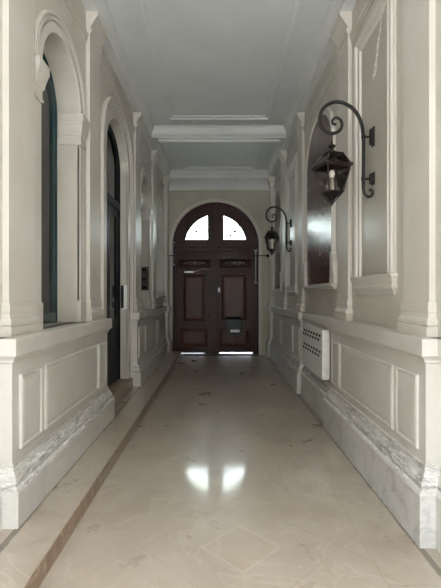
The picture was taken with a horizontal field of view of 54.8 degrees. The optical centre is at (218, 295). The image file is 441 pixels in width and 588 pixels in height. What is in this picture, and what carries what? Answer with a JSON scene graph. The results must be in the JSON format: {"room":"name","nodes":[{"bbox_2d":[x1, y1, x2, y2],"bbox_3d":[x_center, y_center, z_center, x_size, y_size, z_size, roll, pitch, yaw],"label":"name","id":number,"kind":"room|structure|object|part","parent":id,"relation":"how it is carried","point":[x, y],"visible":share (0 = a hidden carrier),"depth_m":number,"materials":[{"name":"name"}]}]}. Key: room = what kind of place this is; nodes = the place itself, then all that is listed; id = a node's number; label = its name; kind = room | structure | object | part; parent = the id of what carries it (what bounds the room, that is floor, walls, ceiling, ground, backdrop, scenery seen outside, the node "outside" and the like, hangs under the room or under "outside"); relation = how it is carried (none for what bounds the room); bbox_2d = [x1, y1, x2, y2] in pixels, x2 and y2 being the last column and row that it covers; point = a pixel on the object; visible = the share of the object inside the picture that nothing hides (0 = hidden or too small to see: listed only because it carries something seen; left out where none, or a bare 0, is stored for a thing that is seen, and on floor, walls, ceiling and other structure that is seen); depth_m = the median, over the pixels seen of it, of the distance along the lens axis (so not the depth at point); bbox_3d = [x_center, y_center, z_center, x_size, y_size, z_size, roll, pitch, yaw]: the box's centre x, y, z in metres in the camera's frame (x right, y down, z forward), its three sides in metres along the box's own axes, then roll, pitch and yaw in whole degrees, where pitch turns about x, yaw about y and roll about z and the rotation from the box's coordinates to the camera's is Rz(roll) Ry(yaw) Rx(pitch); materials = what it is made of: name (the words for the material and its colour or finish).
{"room":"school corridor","nodes":[
{"label":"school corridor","id":0,"kind":"room"},
{"bbox_2d":[0,0,162,378],"bbox_3d":[-1.560,-0.850,5.000,0.380,4.700,11.600,0,0,0],"label":"wall","id":1,"kind":"structure","parent":0,"point":[55,52],"depth_m":4.16,"materials":[{"name":"beige paint"}]},
{"bbox_2d":[0,337,6,530],"bbox_3d":[-1.367,0.823,0.910,0.165,1.125,3.520,0,0,0],"label":"pedestal","id":2,"kind":"object","parent":1,"relation":"attached to","point":[0,337],"visible":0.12,"depth_m":2.51,"materials":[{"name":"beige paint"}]},
{"bbox_2d":[0,0,40,336],"bbox_3d":[-1.323,-1.336,2.880,0.154,3.192,0.440,0,0,0],"label":"pilaster","id":3,"kind":"object","parent":1,"relation":"attached to","point":[19,307],"visible":0.99,"depth_m":2.82,"materials":[{"name":"beige paint"}]},
{"bbox_2d":[41,52,56,323],"bbox_3d":[-1.610,-0.977,3.705,0.080,2.466,0.902,0,0,0],"label":"window","id":4,"kind":"structure","parent":1,"relation":"in","point":[49,107],"depth_m":4.02,"materials":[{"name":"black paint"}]},
{"bbox_3d":[-1.611,-0.992,3.705,0.006,2.404,0.864,0,0,0],"label":"pane","id":5,"kind":"part","parent":4,"relation":"part of","materials":[{"name":"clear glass"}]},
{"bbox_2d":[35,10,89,329],"bbox_3d":[-1.437,-1.054,3.710,0.246,2.629,1.240,0,0,0],"label":"trim","id":6,"kind":"structure","parent":1,"relation":"attached to","point":[74,129],"depth_m":3.73,"materials":[{"name":"beige paint"}]},
{"bbox_2d":[86,11,107,320],"bbox_3d":[-1.323,-1.336,4.570,0.154,3.192,0.440,0,0,0],"label":"pilaster","id":7,"kind":"object","parent":1,"relation":"attached to","point":[97,32],"visible":0.9,"depth_m":4.47,"materials":[{"name":"beige paint"}]},
{"bbox_2d":[107,124,119,386],"bbox_3d":[-1.510,-0.540,5.740,0.080,3.567,1.232,0,0,0],"label":"door","id":8,"kind":"structure","parent":1,"relation":"in","point":[113,162],"depth_m":6.07,"materials":[{"name":"black paint"}]},
{"bbox_3d":[-1.517,-1.825,5.740,0.006,0.930,1.130,0,0,0],"label":"arched pane","id":9,"kind":"part","parent":8,"relation":"part of","materials":[{"name":"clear glass"}]},
{"bbox_3d":[-1.516,-0.410,6.013,0.006,1.480,0.375,0,0,0],"label":"pane","id":10,"kind":"part","parent":8,"relation":"part of","materials":[{"name":"black glass"}]},
{"bbox_2d":[64,0,163,189],"bbox_3d":[-1.361,-2.647,4.990,0.037,0.095,11.580,0,0,0],"label":"trim","id":11,"kind":"structure","parent":1,"relation":"attached to","point":[69,3],"depth_m":5.16,"materials":[{"name":"beige paint"}]},
{"bbox_2d":[100,96,133,378],"bbox_3d":[-1.355,-0.670,5.740,0.061,3.830,1.750,0,0,0],"label":"trim","id":12,"kind":"structure","parent":1,"relation":"attached to","point":[111,108],"depth_m":5.78,"materials":[{"name":"beige paint"}]},
{"bbox_2d":[121,285,126,308],"bbox_3d":[-1.420,0.025,6.344,0.090,0.360,0.032,0,0,0],"label":"card reader","id":13,"kind":"object","parent":1,"relation":"attached to","point":[123,287],"visible":1,"depth_m":6.35,"materials":[{"name":"white plastic"}]},
{"bbox_2d":[81,0,170,175],"bbox_3d":[-1.303,-3.030,4.990,0.234,0.200,11.580,0,0,0],"label":"crown molding","id":14,"kind":"structure","parent":1,"relation":"attached to","point":[113,46],"depth_m":5.67,"materials":[{"name":"grey paint"}]},
{"bbox_2d":[133,112,144,311],"bbox_3d":[-1.323,-1.336,6.990,0.154,3.192,0.440,0,0,0],"label":"pilaster","id":15,"kind":"object","parent":1,"relation":"attached to","point":[138,120],"visible":0.74,"depth_m":6.85,"materials":[{"name":"beige paint"}]},
{"bbox_2d":[141,267,147,289],"bbox_3d":[-1.455,-0.330,8.320,0.140,0.460,0.040,0,0,0],"label":"panel","id":16,"kind":"object","parent":1,"relation":"attached to","point":[144,270],"visible":1,"depth_m":8.32,"materials":[{"name":"brown metal"}]},
{"bbox_2d":[140,166,152,308],"bbox_3d":[-1.437,-1.054,7.890,0.246,2.629,1.240,0,0,0],"label":"trim","id":17,"kind":"structure","parent":1,"relation":"attached to","point":[146,211],"depth_m":8.31,"materials":[{"name":"beige paint"}]},
{"bbox_2d":[151,150,159,307],"bbox_3d":[-1.323,-1.336,8.750,0.154,3.192,0.420,0,0,0],"label":"pilaster","id":18,"kind":"object","parent":1,"relation":"attached to","point":[155,156],"visible":0.8,"depth_m":8.63,"materials":[{"name":"beige paint"}]},
{"bbox_2d":[156,194,165,297],"bbox_3d":[-1.337,-1.123,9.710,0.095,2.345,1.260,0,0,0],"label":"trim","id":19,"kind":"structure","parent":1,"relation":"attached to","point":[158,195],"depth_m":10.12,"materials":[{"name":"beige paint"}]},
{"bbox_2d":[107,0,330,168],"bbox_3d":[0.000,-3.180,5.150,3.500,0.120,11.900,0,0,0],"label":"ceiling","id":20,"kind":"structure","parent":0,"point":[216,57],"depth_m":5.64,"materials":[{"name":"white paint"}]},
{"bbox_2d":[133,0,304,120],"bbox_3d":[0.000,-3.095,3.380,1.800,0.050,8.160,0,0,0],"label":"trim","id":21,"kind":"structure","parent":20,"relation":"attached to","point":[139,5],"depth_m":5.80,"materials":[{"name":"white paint"}]},
{"bbox_2d":[151,126,286,143],"bbox_3d":[0.000,-3.007,8.055,2.520,0.245,0.510,0,0,0],"label":"beam","id":22,"kind":"structure","parent":20,"relation":"attached to","point":[160,134],"depth_m":7.86,"materials":[{"name":"grey paint"}]},
{"bbox_2d":[175,144,262,169],"bbox_3d":[0.000,-3.095,9.465,1.800,0.050,1.830,0,0,0],"label":"trim","id":23,"kind":"structure","parent":20,"relation":"attached to","point":[178,146],"depth_m":10.15,"materials":[{"name":"white paint"}]},
{"bbox_2d":[169,190,268,354],"bbox_3d":[0.000,-0.850,10.950,3.500,4.700,0.300,0,0,0],"label":"wall","id":24,"kind":"structure","parent":0,"point":[256,202],"depth_m":10.80,"materials":[{"name":"beige paint"}]},
{"bbox_2d":[169,199,261,354],"bbox_3d":[-0.085,-0.482,10.794,2.360,3.965,0.052,0,0,0],"label":"trim","id":25,"kind":"structure","parent":24,"relation":"attached to","point":[191,207],"depth_m":10.77,"materials":[{"name":"beige paint"}]},
{"bbox_2d":[169,202,268,353],"bbox_3d":[-0.039,-0.444,10.863,2.630,3.907,0.285,0,0,0],"label":"door","id":26,"kind":"structure","parent":24,"relation":"in","point":[200,267],"depth_m":10.92,"materials":[{"name":"brown wood"}]},
{"bbox_3d":[-1.170,-1.067,10.780,0.031,0.566,0.031,0,0,22],"label":"bolt rod","id":27,"kind":"part","parent":26,"relation":"part of","materials":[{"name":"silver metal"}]},
{"bbox_3d":[-0.640,0.055,10.917,0.578,1.210,0.026,0,0,0],"label":"panel","id":28,"kind":"part","parent":26,"relation":"part of","materials":[{"name":"brown wood"}]},
{"bbox_3d":[-0.640,1.085,10.917,0.698,0.490,0.026,0,0,0],"label":"panel","id":29,"kind":"part","parent":26,"relation":"part of","materials":[{"name":"brown wood"}]},
{"bbox_3d":[-0.625,-0.820,10.917,0.828,0.240,0.026,0,0,0],"label":"panel","id":30,"kind":"part","parent":26,"relation":"part of","materials":[{"name":"brown wood"}]},
{"bbox_3d":[-0.085,-1.748,10.960,2.224,1.297,0.080,0,0,0],"label":"fanlight frame","id":31,"kind":"part","parent":26,"relation":"part of","materials":[{"name":"brown wood"}]},
{"bbox_2d":[226,317,240,334],"bbox_3d":[0.378,0.777,10.847,0.386,0.458,0.134,0,0,0],"label":"box","id":32,"kind":"object","parent":26,"relation":"attached to","point":[233,324],"visible":1,"depth_m":10.79,"materials":[{"name":"grey metal"}]},
{"bbox_3d":[0.385,1.085,10.917,0.778,0.490,0.026,0,0,0],"label":"panel","id":33,"kind":"part","parent":26,"relation":"part of","materials":[{"name":"brown wood"}]},
{"bbox_3d":[0.385,0.055,10.917,0.658,1.210,0.026,0,0,0],"label":"panel","id":34,"kind":"part","parent":26,"relation":"part of","materials":[{"name":"brown wood"}]},
{"bbox_3d":[0.415,-0.820,10.917,0.828,0.240,0.026,0,0,0],"label":"panel","id":35,"kind":"part","parent":26,"relation":"part of","materials":[{"name":"brown wood"}]},
{"bbox_3d":[0.931,-0.733,10.780,0.031,0.823,0.031,0,0,-22],"label":"bolt rod","id":36,"kind":"part","parent":26,"relation":"part of","materials":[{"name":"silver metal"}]},
{"bbox_2d":[169,169,268,189],"bbox_3d":[0.000,-2.900,10.668,2.740,0.460,0.305,0,0,0],"label":"crown molding","id":37,"kind":"structure","parent":24,"relation":"attached to","point":[181,179],"depth_m":10.59,"materials":[{"name":"grey paint"}]},
{"bbox_2d":[39,352,440,587],"bbox_3d":[0.000,1.570,12.590,18.000,0.140,26.820,0,0,0],"label":"floor","id":38,"kind":"structure","parent":0,"point":[230,478],"depth_m":3.02,"materials":[{"name":"beige stone"}]},
{"bbox_2d":[0,351,178,587],"bbox_3d":[-1.202,1.442,4.875,0.435,0.115,11.350,0,0,0],"label":"floor border","id":39,"kind":"object","parent":38,"relation":"on","point":[19,546],"visible":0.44,"depth_m":2.94,"materials":[{"name":"beige stone"}]},
{"bbox_2d":[0,318,114,528],"bbox_3d":[-1.320,0.823,3.690,0.260,1.125,2.340,0,0,0],"label":"wainscoting","id":40,"kind":"structure","parent":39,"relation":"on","point":[56,399],"depth_m":3.03,"materials":[{"name":"beige paint"}]},
{"bbox_3d":[-1.251,0.734,2.835,0.018,0.467,0.310,0,0,0],"label":"raised panel","id":41,"kind":"part","parent":40,"relation":"part of","materials":[{"name":"beige paint"}]},
{"bbox_3d":[-1.251,0.734,3.710,0.018,0.467,1.300,0,0,0],"label":"raised panel","id":42,"kind":"part","parent":40,"relation":"part of","materials":[{"name":"beige paint"}]},
{"bbox_3d":[-1.251,0.734,4.560,0.018,0.467,0.280,0,0,0],"label":"raised panel","id":43,"kind":"part","parent":40,"relation":"part of","materials":[{"name":"beige paint"}]},
{"bbox_2d":[108,377,132,404],"bbox_3d":[-1.605,1.315,5.665,0.590,0.140,1.610,0,0,0],"label":"step","id":44,"kind":"structure","parent":39,"relation":"on","point":[119,388],"depth_m":5.88,"materials":[{"name":"brown stone"}]},
{"bbox_2d":[130,308,162,385],"bbox_3d":[-1.320,0.823,7.735,0.260,1.125,2.530,0,0,0],"label":"pedestal","id":45,"kind":"object","parent":39,"relation":"on","point":[147,353],"visible":0.92,"depth_m":7.07,"materials":[{"name":"beige paint"}]},
{"bbox_3d":[-1.251,0.734,6.880,0.018,0.467,0.480,0,0,0],"label":"raised panel","id":46,"kind":"part","parent":45,"relation":"part of","materials":[{"name":"beige paint"}]},
{"bbox_3d":[-1.251,0.734,7.875,0.018,0.467,1.250,0,0,0],"label":"raised panel","id":47,"kind":"part","parent":45,"relation":"part of","materials":[{"name":"beige paint"}]},
{"bbox_3d":[-1.251,0.734,8.700,0.018,0.467,0.240,0,0,0],"label":"raised panel","id":48,"kind":"part","parent":45,"relation":"part of","materials":[{"name":"beige paint"}]},
{"bbox_2d":[157,306,167,356],"bbox_3d":[-1.347,0.823,9.670,0.205,1.125,1.760,0,0,0],"label":"pedestal","id":49,"kind":"object","parent":39,"relation":"on","point":[163,343],"visible":0.43,"depth_m":9.78,"materials":[{"name":"beige paint"}]},
{"bbox_3d":[-1.306,0.734,9.700,0.018,0.467,1.200,0,0,0],"label":"raised panel","id":50,"kind":"part","parent":49,"relation":"part of","materials":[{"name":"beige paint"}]},
{"bbox_2d":[165,306,171,351],"bbox_3d":[-1.315,0.823,10.570,0.270,1.125,0.440,0,0,0],"label":"pedestal","id":51,"kind":"object","parent":39,"relation":"on","point":[167,336],"visible":0.4,"depth_m":10.42,"materials":[{"name":"beige paint"}]},
{"bbox_2d":[163,176,170,305],"bbox_3d":[-1.293,-1.336,10.585,0.214,3.192,0.330,0,0,0],"label":"pilaster","id":52,"kind":"object","parent":51,"relation":"on","point":[166,179],"visible":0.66,"depth_m":10.45,"materials":[{"name":"beige paint"}]},
{"bbox_2d":[11,351,181,587],"bbox_3d":[-0.955,1.442,4.875,0.060,0.115,11.350,0,0,0],"label":"kerb","id":53,"kind":"object","parent":38,"relation":"on","point":[33,575],"visible":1,"depth_m":2.86,"materials":[{"name":"beige stone"}]},
{"bbox_2d":[182,353,259,355],"bbox_3d":[-0.085,1.507,10.850,2.210,0.026,0.460,0,0,0],"label":"threshold","id":54,"kind":"object","parent":38,"relation":"on","point":[183,354],"visible":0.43,"depth_m":10.76,"materials":[{"name":"white stone"}]},
{"bbox_2d":[265,306,272,356],"bbox_3d":[1.315,0.880,10.570,0.270,1.240,0.440,0,0,0],"label":"pedestal","id":55,"kind":"object","parent":38,"relation":"on","point":[267,344],"visible":0.42,"depth_m":10.42,"materials":[{"name":"beige paint"}]},
{"bbox_2d":[267,176,274,305],"bbox_3d":[1.293,-1.336,10.585,0.214,3.192,0.330,0,0,0],"label":"pilaster","id":56,"kind":"object","parent":55,"relation":"on","point":[270,179],"visible":0.69,"depth_m":10.45,"materials":[{"name":"beige paint"}]},
{"bbox_2d":[270,306,280,361],"bbox_3d":[1.347,0.880,9.670,0.205,1.240,1.760,0,0,0],"label":"pedestal","id":57,"kind":"object","parent":38,"relation":"on","point":[274,344],"visible":0.39,"depth_m":9.79,"materials":[{"name":"beige paint"}]},
{"bbox_3d":[1.306,0.734,9.700,0.018,0.467,1.200,0,0,0],"label":"raised panel","id":58,"kind":"part","parent":57,"relation":"part of","materials":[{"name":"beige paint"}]},
{"bbox_2d":[275,308,308,393],"bbox_3d":[1.320,0.880,7.735,0.260,1.240,2.530,0,0,0],"label":"pedestal","id":59,"kind":"object","parent":38,"relation":"on","point":[288,355],"visible":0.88,"depth_m":7.30,"materials":[{"name":"beige paint"}]},
{"bbox_3d":[1.251,0.734,8.700,0.018,0.467,0.240,0,0,0],"label":"raised panel","id":60,"kind":"part","parent":59,"relation":"part of","materials":[{"name":"beige paint"}]},
{"bbox_3d":[1.251,0.734,7.875,0.018,0.467,1.250,0,0,0],"label":"raised panel","id":61,"kind":"part","parent":59,"relation":"part of","materials":[{"name":"beige paint"}]},
{"bbox_3d":[1.251,0.734,6.880,0.018,0.467,0.480,0,0,0],"label":"raised panel","id":62,"kind":"part","parent":59,"relation":"part of","materials":[{"name":"beige paint"}]},
{"bbox_2d":[301,312,333,419],"bbox_3d":[1.347,0.880,5.670,0.205,1.240,2.000,0,0,0],"label":"pedestal","id":63,"kind":"object","parent":38,"relation":"on","point":[314,389],"visible":0.27,"depth_m":5.59,"materials":[{"name":"beige paint"}]},
{"bbox_2d":[302,323,329,379],"bbox_3d":[1.247,0.694,5.545,0.106,0.583,1.202,0,0,0],"label":"radiator cover","id":64,"kind":"object","parent":63,"relation":"attached to","point":[315,339],"visible":0.94,"depth_m":5.23,"materials":[{"name":"white metal"}]},
{"bbox_2d":[323,318,440,547],"bbox_3d":[1.320,0.880,3.690,0.260,1.240,2.340,0,0,0],"label":"wainscoting","id":65,"kind":"structure","parent":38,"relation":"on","point":[382,403],"depth_m":3.03,"materials":[{"name":"beige paint"}]},
{"bbox_3d":[1.251,0.734,4.560,0.018,0.467,0.280,0,0,0],"label":"raised panel","id":66,"kind":"part","parent":65,"relation":"part of","materials":[{"name":"beige paint"}]},
{"bbox_3d":[1.251,0.734,3.710,0.018,0.467,1.300,0,0,0],"label":"raised panel","id":67,"kind":"part","parent":65,"relation":"part of","materials":[{"name":"beige paint"}]},
{"bbox_3d":[1.251,0.734,2.835,0.018,0.467,0.310,0,0,0],"label":"raised panel","id":68,"kind":"part","parent":65,"relation":"part of","materials":[{"name":"beige paint"}]},
{"bbox_2d":[431,337,440,553],"bbox_3d":[1.367,0.880,0.910,0.165,1.240,3.520,0,0,0],"label":"pedestal","id":69,"kind":"object","parent":38,"relation":"on","point":[438,494],"visible":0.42,"depth_m":2.50,"materials":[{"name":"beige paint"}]},
{"bbox_2d":[275,0,440,337],"bbox_3d":[1.560,-0.850,5.000,0.380,4.700,11.600,0,0,0],"label":"wall","id":70,"kind":"structure","parent":0,"point":[384,311],"depth_m":3.63,"materials":[{"name":"beige paint"}]},
{"bbox_2d":[272,186,281,291],"bbox_3d":[1.335,-1.275,9.710,0.069,2.400,1.430,0,0,0],"label":"arched mirror","id":71,"kind":"object","parent":70,"relation":"attached to","point":[277,276],"visible":0.82,"depth_m":9.61,"materials":[{"name":"beige paint"}]},
{"bbox_2d":[278,150,286,307],"bbox_3d":[1.323,-1.336,8.750,0.154,3.192,0.420,0,0,0],"label":"pilaster","id":72,"kind":"object","parent":70,"relation":"attached to","point":[282,156],"visible":0.82,"depth_m":8.63,"materials":[{"name":"beige paint"}]},
{"bbox_2d":[285,153,297,295],"bbox_3d":[1.345,-1.245,7.890,0.070,2.490,1.000,0,0,0],"label":"wall panel","id":73,"kind":"object","parent":70,"relation":"attached to","point":[292,287],"visible":0.9,"depth_m":7.90,"materials":[{"name":"beige paint"}]},
{"bbox_2d":[264,206,291,254],"bbox_3d":[1.109,-1.216,8.000,0.519,0.935,0.259,0,0,0],"label":"wall lantern","id":74,"kind":"object","parent":73,"relation":"attached to","point":[271,234],"visible":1,"depth_m":7.99,"materials":[{"name":"black metal"}]},
{"bbox_3d":[0.997,-1.031,8.000,0.256,0.329,0.222,0,0,0],"label":"glass","id":75,"kind":"part","parent":74,"relation":"part of","materials":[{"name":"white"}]},
{"bbox_3d":[1.345,-0.088,7.890,0.070,0.176,1.000,0,0,0],"label":"sill","id":76,"kind":"part","parent":73,"relation":"part of","materials":[{"name":"beige paint"}]},
{"bbox_2d":[293,112,304,311],"bbox_3d":[1.323,-1.336,6.990,0.154,3.192,0.440,0,0,0],"label":"pilaster","id":77,"kind":"object","parent":70,"relation":"attached to","point":[299,120],"visible":0.78,"depth_m":6.85,"materials":[{"name":"beige paint"}]},
{"bbox_2d":[267,0,356,175],"bbox_3d":[1.303,-3.030,4.990,0.234,0.200,11.580,0,0,0],"label":"crown molding","id":78,"kind":"structure","parent":70,"relation":"attached to","point":[324,46],"depth_m":5.66,"materials":[{"name":"grey paint"}]},
{"bbox_2d":[302,107,337,290],"bbox_3d":[1.335,-1.275,5.780,0.069,2.400,1.850,0,0,0],"label":"arched mirror","id":79,"kind":"object","parent":70,"relation":"attached to","point":[320,266],"visible":0.87,"depth_m":5.75,"materials":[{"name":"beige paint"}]},
{"bbox_3d":[1.335,-0.107,5.780,0.069,0.065,1.720,0,0,0],"label":"sill","id":80,"kind":"part","parent":79,"relation":"part of","materials":[{"name":"beige paint"}]},
{"bbox_2d":[274,0,373,189],"bbox_3d":[1.361,-2.647,4.990,0.037,0.095,11.580,0,0,0],"label":"trim","id":81,"kind":"structure","parent":70,"relation":"attached to","point":[368,3],"depth_m":5.24,"materials":[{"name":"beige paint"}]},
{"bbox_2d":[330,11,352,320],"bbox_3d":[1.323,-1.336,4.570,0.154,3.192,0.440,0,0,0],"label":"pilaster","id":82,"kind":"object","parent":70,"relation":"attached to","point":[340,32],"visible":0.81,"depth_m":4.47,"materials":[{"name":"beige paint"}]},
{"bbox_2d":[350,0,397,295],"bbox_3d":[1.345,-1.245,3.750,0.070,2.490,1.000,0,0,0],"label":"wall panel","id":83,"kind":"object","parent":70,"relation":"attached to","point":[375,48],"visible":0.99,"depth_m":3.64,"materials":[{"name":"beige paint"}]},
{"bbox_2d":[311,100,374,205],"bbox_3d":[1.105,-1.256,3.783,0.493,0.935,0.267,0,0,-17],"label":"wall lantern","id":84,"kind":"object","parent":83,"relation":"attached to","point":[337,166],"visible":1,"depth_m":3.74,"materials":[{"name":"black metal"}]},
{"bbox_3d":[0.997,-1.063,3.750,0.052,0.093,0.051,0,0,0],"label":"bulb","id":85,"kind":"part","parent":84,"relation":"part of","materials":[{"name":"white glass"}]},
{"bbox_3d":[0.997,-1.071,3.750,0.228,0.329,0.228,0,0,-17],"label":"glass","id":86,"kind":"part","parent":84,"relation":"part of","materials":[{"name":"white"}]},
{"bbox_3d":[1.348,-1.030,3.750,0.036,0.110,0.056,0,0,0],"label":"wall plate","id":87,"kind":"part","parent":84,"relation":"part of","materials":[{"name":"black metal"}]},
{"bbox_3d":[1.348,-1.400,3.750,0.036,0.170,0.056,0,0,0],"label":"wall plate","id":88,"kind":"part","parent":84,"relation":"part of","materials":[{"name":"black metal"}]},
{"bbox_3d":[1.345,-0.088,3.750,0.070,0.176,1.000,0,0,0],"label":"sill","id":89,"kind":"part","parent":83,"relation":"part of","materials":[{"name":"beige paint"}]},
{"bbox_2d":[397,0,437,336],"bbox_3d":[1.323,-1.336,2.880,0.154,3.192,0.440,0,0,0],"label":"pilaster","id":90,"kind":"object","parent":70,"relation":"attached to","point":[418,307],"visible":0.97,"depth_m":2.82,"materials":[{"name":"beige paint"}]}
]}

